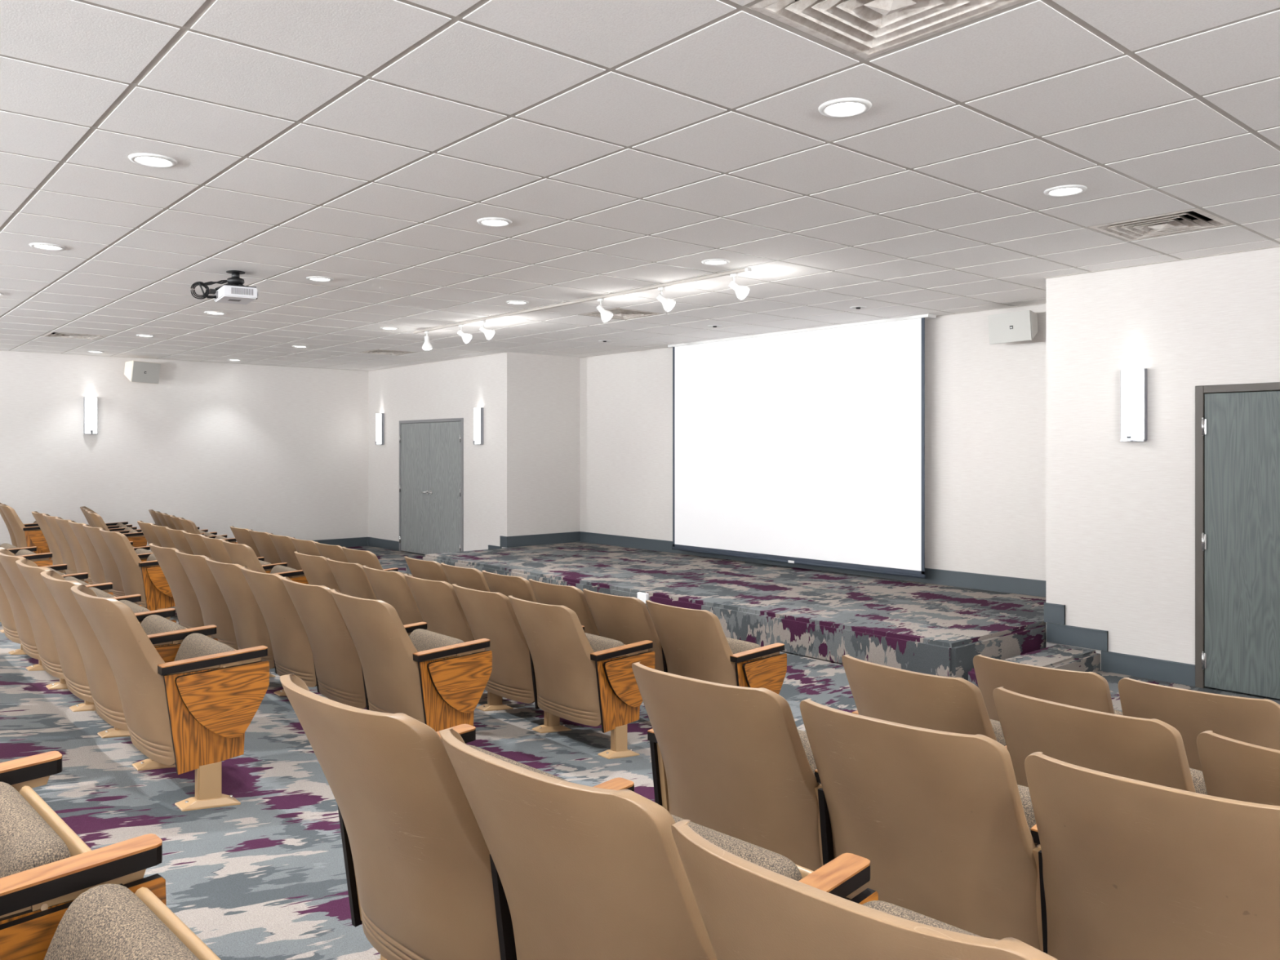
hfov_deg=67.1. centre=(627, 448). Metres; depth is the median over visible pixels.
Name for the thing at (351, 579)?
seat
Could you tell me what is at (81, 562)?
seat
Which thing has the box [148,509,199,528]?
seat
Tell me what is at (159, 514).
seat
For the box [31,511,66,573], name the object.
seat
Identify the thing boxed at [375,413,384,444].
wall sconce
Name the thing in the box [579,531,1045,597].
baseboard
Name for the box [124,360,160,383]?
wall speaker
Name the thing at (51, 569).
seat cushion
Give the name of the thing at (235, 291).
grille
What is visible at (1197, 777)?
seat cushion
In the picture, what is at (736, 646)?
seat cushion
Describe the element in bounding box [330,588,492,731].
seat
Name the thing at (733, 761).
seat
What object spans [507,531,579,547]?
baseboard
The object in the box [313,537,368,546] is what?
baseboard
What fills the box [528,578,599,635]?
seat
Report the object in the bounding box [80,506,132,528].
seat
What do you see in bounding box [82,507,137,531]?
seat
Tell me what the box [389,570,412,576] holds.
seat cushion
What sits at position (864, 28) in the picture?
ceiling vent
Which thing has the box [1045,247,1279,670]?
wall
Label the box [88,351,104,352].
recessed light
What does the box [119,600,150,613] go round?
seat cushion
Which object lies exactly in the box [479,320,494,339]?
track spotlight
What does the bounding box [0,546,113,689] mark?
seat
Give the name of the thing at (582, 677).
seat
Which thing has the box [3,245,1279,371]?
trim
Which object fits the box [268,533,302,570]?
seat
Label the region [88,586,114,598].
seat cushion
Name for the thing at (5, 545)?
seat cushion
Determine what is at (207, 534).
seat cushion
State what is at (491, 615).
seat
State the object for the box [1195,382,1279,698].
door
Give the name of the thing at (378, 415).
diffuser
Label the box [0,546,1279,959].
floor
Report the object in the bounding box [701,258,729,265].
recessed light
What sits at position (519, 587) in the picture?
seat
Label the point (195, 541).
seat
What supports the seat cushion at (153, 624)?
on the seat at (166, 636)
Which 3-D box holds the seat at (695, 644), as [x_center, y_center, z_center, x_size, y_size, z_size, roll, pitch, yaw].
[0.451,1.230,5.293,0.572,0.787,0.622,0,0,-42]
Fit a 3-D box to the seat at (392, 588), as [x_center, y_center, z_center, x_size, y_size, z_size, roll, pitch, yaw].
[-1.398,1.169,6.335,0.570,0.798,0.623,0,0,-44]
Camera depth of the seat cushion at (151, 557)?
8.12 m
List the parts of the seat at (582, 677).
backrest, leg, foot plate, panel, armrest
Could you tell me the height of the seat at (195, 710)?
0.798 m
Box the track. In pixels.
[413,267,751,333]
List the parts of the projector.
connector panel, plate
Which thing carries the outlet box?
attached to the stage platform
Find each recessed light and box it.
[29,242,65,250]
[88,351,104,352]
[128,153,177,168]
[136,334,155,337]
[204,311,226,315]
[226,359,241,360]
[292,345,308,347]
[306,275,333,281]
[380,326,399,329]
[476,217,511,226]
[506,300,528,304]
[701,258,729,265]
[817,97,871,117]
[1043,184,1087,196]
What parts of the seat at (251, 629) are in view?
backrest, foot plate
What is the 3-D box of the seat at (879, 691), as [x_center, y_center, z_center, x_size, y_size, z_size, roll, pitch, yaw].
[1.093,1.123,3.369,0.584,0.798,0.665,0,0,-38]
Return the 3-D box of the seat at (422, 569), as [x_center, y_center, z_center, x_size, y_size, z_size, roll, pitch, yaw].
[-1.408,1.233,7.526,0.584,0.787,0.665,0,0,-40]
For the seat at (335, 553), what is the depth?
8.37 m
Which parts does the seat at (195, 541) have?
backrest, armrest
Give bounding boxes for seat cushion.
[0,542,17,549]
[0,782,71,878]
[15,549,36,555]
[47,567,63,575]
[64,576,88,585]
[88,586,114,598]
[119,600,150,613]
[128,529,137,533]
[134,548,152,554]
[140,614,186,635]
[146,553,156,561]
[173,633,235,661]
[203,532,215,536]
[214,535,227,538]
[258,560,271,564]
[270,564,297,573]
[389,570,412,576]
[408,628,464,652]
[466,744,566,781]
[584,632,623,652]
[671,814,802,880]
[725,636,760,653]
[797,729,820,784]
[862,900,982,937]
[990,719,1006,746]
[1017,784,1038,845]
[1113,709,1122,715]
[1189,768,1207,795]
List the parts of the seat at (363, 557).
backrest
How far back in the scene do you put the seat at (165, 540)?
9.39 m
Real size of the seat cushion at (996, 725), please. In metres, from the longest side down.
0.444 x 0.267 x 0.151 m
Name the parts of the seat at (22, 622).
backrest, foot plate, leg, armrest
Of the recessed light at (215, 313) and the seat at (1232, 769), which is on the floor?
the seat at (1232, 769)
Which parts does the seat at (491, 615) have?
backrest, panel, leg, foot plate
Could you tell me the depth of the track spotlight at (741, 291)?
7.10 m
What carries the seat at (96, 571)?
on the floor
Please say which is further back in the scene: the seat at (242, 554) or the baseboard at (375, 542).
the baseboard at (375, 542)
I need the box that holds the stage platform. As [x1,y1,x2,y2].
[405,542,1100,687]
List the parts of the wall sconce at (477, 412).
metal frame, plate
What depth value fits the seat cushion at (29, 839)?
1.52 m
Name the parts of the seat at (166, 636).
backrest, foot plate, panel, armrest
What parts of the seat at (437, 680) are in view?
backrest, panel, armrest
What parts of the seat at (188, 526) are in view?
backrest, armrest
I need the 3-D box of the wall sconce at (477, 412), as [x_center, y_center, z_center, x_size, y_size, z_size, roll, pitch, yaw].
[-2.113,-0.317,13.568,0.108,0.518,0.164,0,0,-41]
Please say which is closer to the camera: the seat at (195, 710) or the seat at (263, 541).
the seat at (195, 710)
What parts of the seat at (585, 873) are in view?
backrest, armrest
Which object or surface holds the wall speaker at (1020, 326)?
attached to the wall at (985, 402)
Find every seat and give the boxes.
[0,502,39,547]
[0,504,51,559]
[0,542,36,622]
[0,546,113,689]
[0,549,53,632]
[0,549,142,711]
[0,564,88,671]
[0,751,166,959]
[15,559,176,737]
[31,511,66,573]
[40,570,217,770]
[42,514,77,574]
[44,884,221,959]
[54,517,133,584]
[68,520,150,591]
[71,584,269,811]
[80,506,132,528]
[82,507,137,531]
[82,524,153,596]
[84,509,142,533]
[87,511,146,547]
[98,528,175,610]
[137,520,161,551]
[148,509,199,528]
[149,542,204,628]
[151,524,176,548]
[155,511,208,532]
[162,513,217,534]
[165,527,194,555]
[169,515,226,538]
[174,550,275,677]
[178,517,237,543]
[182,531,264,560]
[201,535,287,573]
[204,557,311,696]
[222,539,308,584]
[230,525,260,557]
[240,566,330,699]
[248,529,281,564]
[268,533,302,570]
[280,673,634,959]
[281,576,426,710]
[290,537,320,555]
[293,551,341,592]
[315,542,398,571]
[325,557,377,599]
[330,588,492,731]
[342,546,412,576]
[362,564,423,625]
[404,555,448,582]
[404,573,513,711]
[439,727,878,959]
[440,562,489,591]
[452,583,584,733]
[481,569,537,602]
[508,595,654,759]
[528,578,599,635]
[582,588,667,672]
[631,662,834,871]
[645,600,786,694]
[671,819,1057,959]
[800,697,1047,953]
[841,654,1007,748]
[973,654,1122,721]
[992,686,1207,795]
[1024,751,1279,959]
[1118,677,1279,771]
[1196,730,1279,805]
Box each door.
[399,417,463,554]
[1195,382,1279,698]
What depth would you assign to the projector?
7.09 m
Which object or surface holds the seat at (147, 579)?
on the floor
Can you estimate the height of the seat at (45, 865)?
0.798 m
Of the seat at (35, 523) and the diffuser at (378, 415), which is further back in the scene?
the diffuser at (378, 415)
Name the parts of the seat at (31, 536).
backrest, armrest, panel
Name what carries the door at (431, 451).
in the wall at (448, 388)
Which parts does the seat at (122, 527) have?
backrest, armrest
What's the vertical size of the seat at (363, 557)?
0.787 m
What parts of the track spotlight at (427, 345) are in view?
lamp shade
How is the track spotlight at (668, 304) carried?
hanging from the track
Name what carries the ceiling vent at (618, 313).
in the ceiling
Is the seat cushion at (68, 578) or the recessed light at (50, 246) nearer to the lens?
the seat cushion at (68, 578)
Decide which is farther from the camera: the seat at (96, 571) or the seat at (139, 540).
the seat at (139, 540)
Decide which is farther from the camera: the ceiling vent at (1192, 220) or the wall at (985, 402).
the wall at (985, 402)
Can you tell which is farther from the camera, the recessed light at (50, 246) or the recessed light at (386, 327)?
the recessed light at (386, 327)
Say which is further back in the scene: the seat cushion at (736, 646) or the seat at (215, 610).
the seat at (215, 610)
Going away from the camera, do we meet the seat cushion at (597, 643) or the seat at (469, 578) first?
the seat cushion at (597, 643)
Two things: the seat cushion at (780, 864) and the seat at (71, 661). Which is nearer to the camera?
the seat cushion at (780, 864)
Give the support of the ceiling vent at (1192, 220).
in the ceiling
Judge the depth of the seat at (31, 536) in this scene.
10.94 m
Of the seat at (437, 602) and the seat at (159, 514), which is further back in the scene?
the seat at (159, 514)
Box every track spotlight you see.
[422,330,432,350]
[457,324,471,343]
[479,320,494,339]
[595,297,613,322]
[656,286,675,311]
[728,273,749,300]
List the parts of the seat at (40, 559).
armrest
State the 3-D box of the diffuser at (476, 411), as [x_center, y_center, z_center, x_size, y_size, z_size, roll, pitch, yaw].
[-2.117,-0.320,13.564,0.080,0.500,0.148,0,0,-41]
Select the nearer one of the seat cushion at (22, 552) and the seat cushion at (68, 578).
the seat cushion at (68, 578)
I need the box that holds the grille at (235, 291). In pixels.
[231,287,253,295]
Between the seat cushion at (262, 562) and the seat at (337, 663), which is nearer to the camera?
the seat at (337, 663)
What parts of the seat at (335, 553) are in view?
backrest, armrest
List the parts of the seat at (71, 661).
backrest, foot plate, armrest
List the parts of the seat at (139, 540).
backrest, armrest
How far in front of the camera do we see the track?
8.29 m
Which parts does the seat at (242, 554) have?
backrest, armrest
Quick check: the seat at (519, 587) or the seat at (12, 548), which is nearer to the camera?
the seat at (519, 587)
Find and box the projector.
[190,270,257,304]
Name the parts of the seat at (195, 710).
backrest, panel, foot plate, leg, armrest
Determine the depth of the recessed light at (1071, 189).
4.89 m
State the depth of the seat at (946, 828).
2.24 m
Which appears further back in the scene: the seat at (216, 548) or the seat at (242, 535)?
the seat at (242, 535)
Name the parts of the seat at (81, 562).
backrest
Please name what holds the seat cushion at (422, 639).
on the seat at (437, 680)
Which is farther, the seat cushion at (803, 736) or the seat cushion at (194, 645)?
the seat cushion at (194, 645)
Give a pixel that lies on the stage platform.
(923, 628)
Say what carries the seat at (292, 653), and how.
on the floor
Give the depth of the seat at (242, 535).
10.12 m
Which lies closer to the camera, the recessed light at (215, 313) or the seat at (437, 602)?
the seat at (437, 602)
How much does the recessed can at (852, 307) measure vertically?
0.020 m
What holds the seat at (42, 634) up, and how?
on the floor
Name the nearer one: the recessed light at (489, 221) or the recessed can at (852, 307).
the recessed light at (489, 221)
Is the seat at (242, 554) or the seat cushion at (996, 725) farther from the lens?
the seat at (242, 554)
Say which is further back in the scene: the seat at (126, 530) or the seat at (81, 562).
the seat at (126, 530)
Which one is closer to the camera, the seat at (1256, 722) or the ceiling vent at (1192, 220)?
the seat at (1256, 722)
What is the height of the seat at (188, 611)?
0.798 m
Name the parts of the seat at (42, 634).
backrest, foot plate, leg, armrest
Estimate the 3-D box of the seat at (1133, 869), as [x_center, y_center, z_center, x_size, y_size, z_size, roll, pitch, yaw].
[1.193,1.030,1.994,0.623,0.798,0.570,0,0,41]
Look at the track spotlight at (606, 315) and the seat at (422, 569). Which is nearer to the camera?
the seat at (422, 569)
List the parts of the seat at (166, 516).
backrest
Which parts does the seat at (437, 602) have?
backrest, leg, foot plate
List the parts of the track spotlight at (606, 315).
bulb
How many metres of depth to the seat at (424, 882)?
1.88 m
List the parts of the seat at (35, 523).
backrest, armrest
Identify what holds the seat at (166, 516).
on the floor
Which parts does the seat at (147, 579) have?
backrest, armrest, panel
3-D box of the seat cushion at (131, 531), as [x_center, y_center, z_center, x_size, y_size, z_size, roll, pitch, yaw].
[-5.851,1.101,11.376,0.151,0.267,0.444,2,-1,-33]
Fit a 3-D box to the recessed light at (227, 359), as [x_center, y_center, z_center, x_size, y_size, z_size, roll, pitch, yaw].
[-5.799,-1.310,14.244,0.202,0.014,0.202,0,0,-41]
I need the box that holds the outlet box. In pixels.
[637,591,648,607]
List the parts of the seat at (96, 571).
backrest, armrest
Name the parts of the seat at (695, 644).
backrest, panel, armrest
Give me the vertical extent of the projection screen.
2.586 m
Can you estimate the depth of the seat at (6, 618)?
5.71 m
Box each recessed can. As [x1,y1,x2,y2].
[707,324,721,327]
[849,306,866,309]
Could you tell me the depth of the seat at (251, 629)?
5.62 m
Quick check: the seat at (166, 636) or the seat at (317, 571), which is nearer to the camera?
the seat at (166, 636)
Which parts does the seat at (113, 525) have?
backrest, armrest, armrest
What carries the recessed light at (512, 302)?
in the ceiling
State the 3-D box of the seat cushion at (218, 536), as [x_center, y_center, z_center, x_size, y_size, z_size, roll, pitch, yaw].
[-4.883,1.186,11.539,0.151,0.267,0.444,0,0,-34]
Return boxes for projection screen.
[667,314,936,578]
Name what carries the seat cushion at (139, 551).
on the seat at (112, 575)
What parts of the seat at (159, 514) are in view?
backrest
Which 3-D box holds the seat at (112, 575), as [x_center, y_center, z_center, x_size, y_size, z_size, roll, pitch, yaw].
[-4.381,1.060,8.377,0.570,0.798,0.623,0,0,-45]
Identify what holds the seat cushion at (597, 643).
on the seat at (582, 677)
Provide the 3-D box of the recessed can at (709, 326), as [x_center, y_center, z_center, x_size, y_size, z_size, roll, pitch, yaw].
[0.934,-1.307,10.318,0.154,0.020,0.154,0,0,-41]
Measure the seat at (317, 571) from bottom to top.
0.798 m
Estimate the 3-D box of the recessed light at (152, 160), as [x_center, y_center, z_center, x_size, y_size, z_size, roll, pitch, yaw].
[-2.156,-1.310,4.387,0.202,0.014,0.202,0,0,-41]
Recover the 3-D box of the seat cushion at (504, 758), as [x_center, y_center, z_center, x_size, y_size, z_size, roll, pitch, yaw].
[-0.300,0.852,2.196,0.151,0.267,0.444,3,-2,-45]
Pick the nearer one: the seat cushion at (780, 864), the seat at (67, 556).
the seat cushion at (780, 864)
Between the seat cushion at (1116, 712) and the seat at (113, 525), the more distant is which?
the seat at (113, 525)
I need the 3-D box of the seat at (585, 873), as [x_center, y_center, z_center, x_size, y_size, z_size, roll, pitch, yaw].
[0.021,0.894,1.692,0.597,0.798,0.640,0,0,-45]
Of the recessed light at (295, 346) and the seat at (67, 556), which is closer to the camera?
the seat at (67, 556)
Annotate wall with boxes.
[0,350,368,551]
[368,351,515,551]
[515,352,579,546]
[579,303,1045,597]
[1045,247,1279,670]
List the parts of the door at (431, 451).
panel, panel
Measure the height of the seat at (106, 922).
0.798 m
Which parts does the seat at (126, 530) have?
backrest, armrest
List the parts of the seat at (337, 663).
backrest, panel, armrest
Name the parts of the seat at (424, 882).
panel, frame, leg, backrest, armrest, panel, armrest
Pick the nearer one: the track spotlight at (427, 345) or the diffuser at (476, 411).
the track spotlight at (427, 345)
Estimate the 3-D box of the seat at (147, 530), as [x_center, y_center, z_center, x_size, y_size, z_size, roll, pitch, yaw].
[-4.789,1.153,10.095,0.584,0.798,0.665,0,0,-39]
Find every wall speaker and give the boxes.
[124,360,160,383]
[987,310,1038,344]
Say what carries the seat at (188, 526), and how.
on the floor
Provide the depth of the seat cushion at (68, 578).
5.55 m
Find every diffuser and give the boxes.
[376,413,381,444]
[473,408,479,444]
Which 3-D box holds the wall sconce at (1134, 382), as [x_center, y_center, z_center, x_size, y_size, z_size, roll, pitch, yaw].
[3.610,-0.312,6.903,0.108,0.518,0.164,0,0,-41]
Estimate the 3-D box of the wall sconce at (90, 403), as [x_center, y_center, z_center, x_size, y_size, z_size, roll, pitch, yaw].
[-7.511,-0.462,13.514,0.164,0.518,0.108,0,0,-41]
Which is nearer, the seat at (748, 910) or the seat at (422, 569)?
the seat at (748, 910)
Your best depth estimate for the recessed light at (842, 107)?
3.70 m
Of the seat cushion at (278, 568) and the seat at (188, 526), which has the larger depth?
the seat at (188, 526)
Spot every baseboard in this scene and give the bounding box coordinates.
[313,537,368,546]
[368,535,507,551]
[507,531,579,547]
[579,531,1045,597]
[1044,602,1195,686]
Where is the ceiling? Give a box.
[0,0,1279,370]
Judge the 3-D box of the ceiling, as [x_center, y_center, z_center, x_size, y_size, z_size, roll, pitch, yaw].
[-1.926,-1.413,5.728,12.820,0.200,19.480,0,0,-41]
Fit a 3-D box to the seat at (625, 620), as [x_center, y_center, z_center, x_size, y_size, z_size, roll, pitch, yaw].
[0.082,1.230,5.734,0.598,0.787,0.642,0,0,-40]
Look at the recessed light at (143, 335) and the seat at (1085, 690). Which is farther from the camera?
the recessed light at (143, 335)
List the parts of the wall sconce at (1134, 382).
plate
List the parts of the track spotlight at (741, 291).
bulb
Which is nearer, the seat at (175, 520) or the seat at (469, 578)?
the seat at (469, 578)
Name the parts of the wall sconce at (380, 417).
metal frame, plate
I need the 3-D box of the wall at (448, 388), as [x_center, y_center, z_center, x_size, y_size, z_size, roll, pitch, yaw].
[-2.950,0.136,14.733,0.140,3.298,4.200,0,0,-41]
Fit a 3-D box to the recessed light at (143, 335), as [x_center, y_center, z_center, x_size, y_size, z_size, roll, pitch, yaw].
[-5.582,-1.310,11.184,0.202,0.014,0.202,0,0,-41]
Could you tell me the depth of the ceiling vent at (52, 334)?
11.28 m
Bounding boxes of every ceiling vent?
[41,331,107,339]
[360,349,416,355]
[580,307,662,319]
[748,0,1026,58]
[1088,208,1234,240]
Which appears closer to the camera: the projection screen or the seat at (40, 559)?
the seat at (40, 559)
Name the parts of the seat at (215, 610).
backrest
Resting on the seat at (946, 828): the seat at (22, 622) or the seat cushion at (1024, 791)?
the seat cushion at (1024, 791)
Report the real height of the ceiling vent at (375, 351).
0.126 m
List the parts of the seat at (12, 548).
armrest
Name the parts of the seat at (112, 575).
backrest, armrest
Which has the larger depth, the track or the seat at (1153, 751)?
the track
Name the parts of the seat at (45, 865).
armrest, panel, armrest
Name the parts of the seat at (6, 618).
backrest, foot plate, foot plate, armrest, armrest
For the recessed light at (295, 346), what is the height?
0.014 m
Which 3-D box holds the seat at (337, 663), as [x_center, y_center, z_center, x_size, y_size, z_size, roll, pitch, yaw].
[-1.431,1.060,4.950,0.570,0.798,0.623,0,0,-45]
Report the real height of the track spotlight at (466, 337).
0.195 m
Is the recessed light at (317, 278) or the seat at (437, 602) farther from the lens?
the recessed light at (317, 278)
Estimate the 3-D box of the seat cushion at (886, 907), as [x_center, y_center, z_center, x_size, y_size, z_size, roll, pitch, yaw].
[0.505,0.864,1.405,0.151,0.267,0.444,3,-2,-45]
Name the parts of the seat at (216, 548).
backrest, armrest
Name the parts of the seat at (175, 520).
backrest, armrest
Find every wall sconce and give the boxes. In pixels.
[84,396,97,434]
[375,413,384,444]
[473,407,483,444]
[1120,368,1147,441]
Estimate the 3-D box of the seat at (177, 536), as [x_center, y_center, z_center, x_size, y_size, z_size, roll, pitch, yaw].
[-4.047,1.150,9.176,0.570,0.798,0.623,0,0,-43]
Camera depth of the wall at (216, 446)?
14.44 m
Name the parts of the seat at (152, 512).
backrest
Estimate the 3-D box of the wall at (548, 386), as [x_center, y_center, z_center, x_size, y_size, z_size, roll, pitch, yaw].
[-1.153,0.136,13.601,1.110,3.298,0.140,0,0,-41]
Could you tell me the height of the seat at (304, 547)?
0.787 m
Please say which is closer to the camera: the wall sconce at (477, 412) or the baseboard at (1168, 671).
the baseboard at (1168, 671)
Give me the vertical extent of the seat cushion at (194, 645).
0.267 m

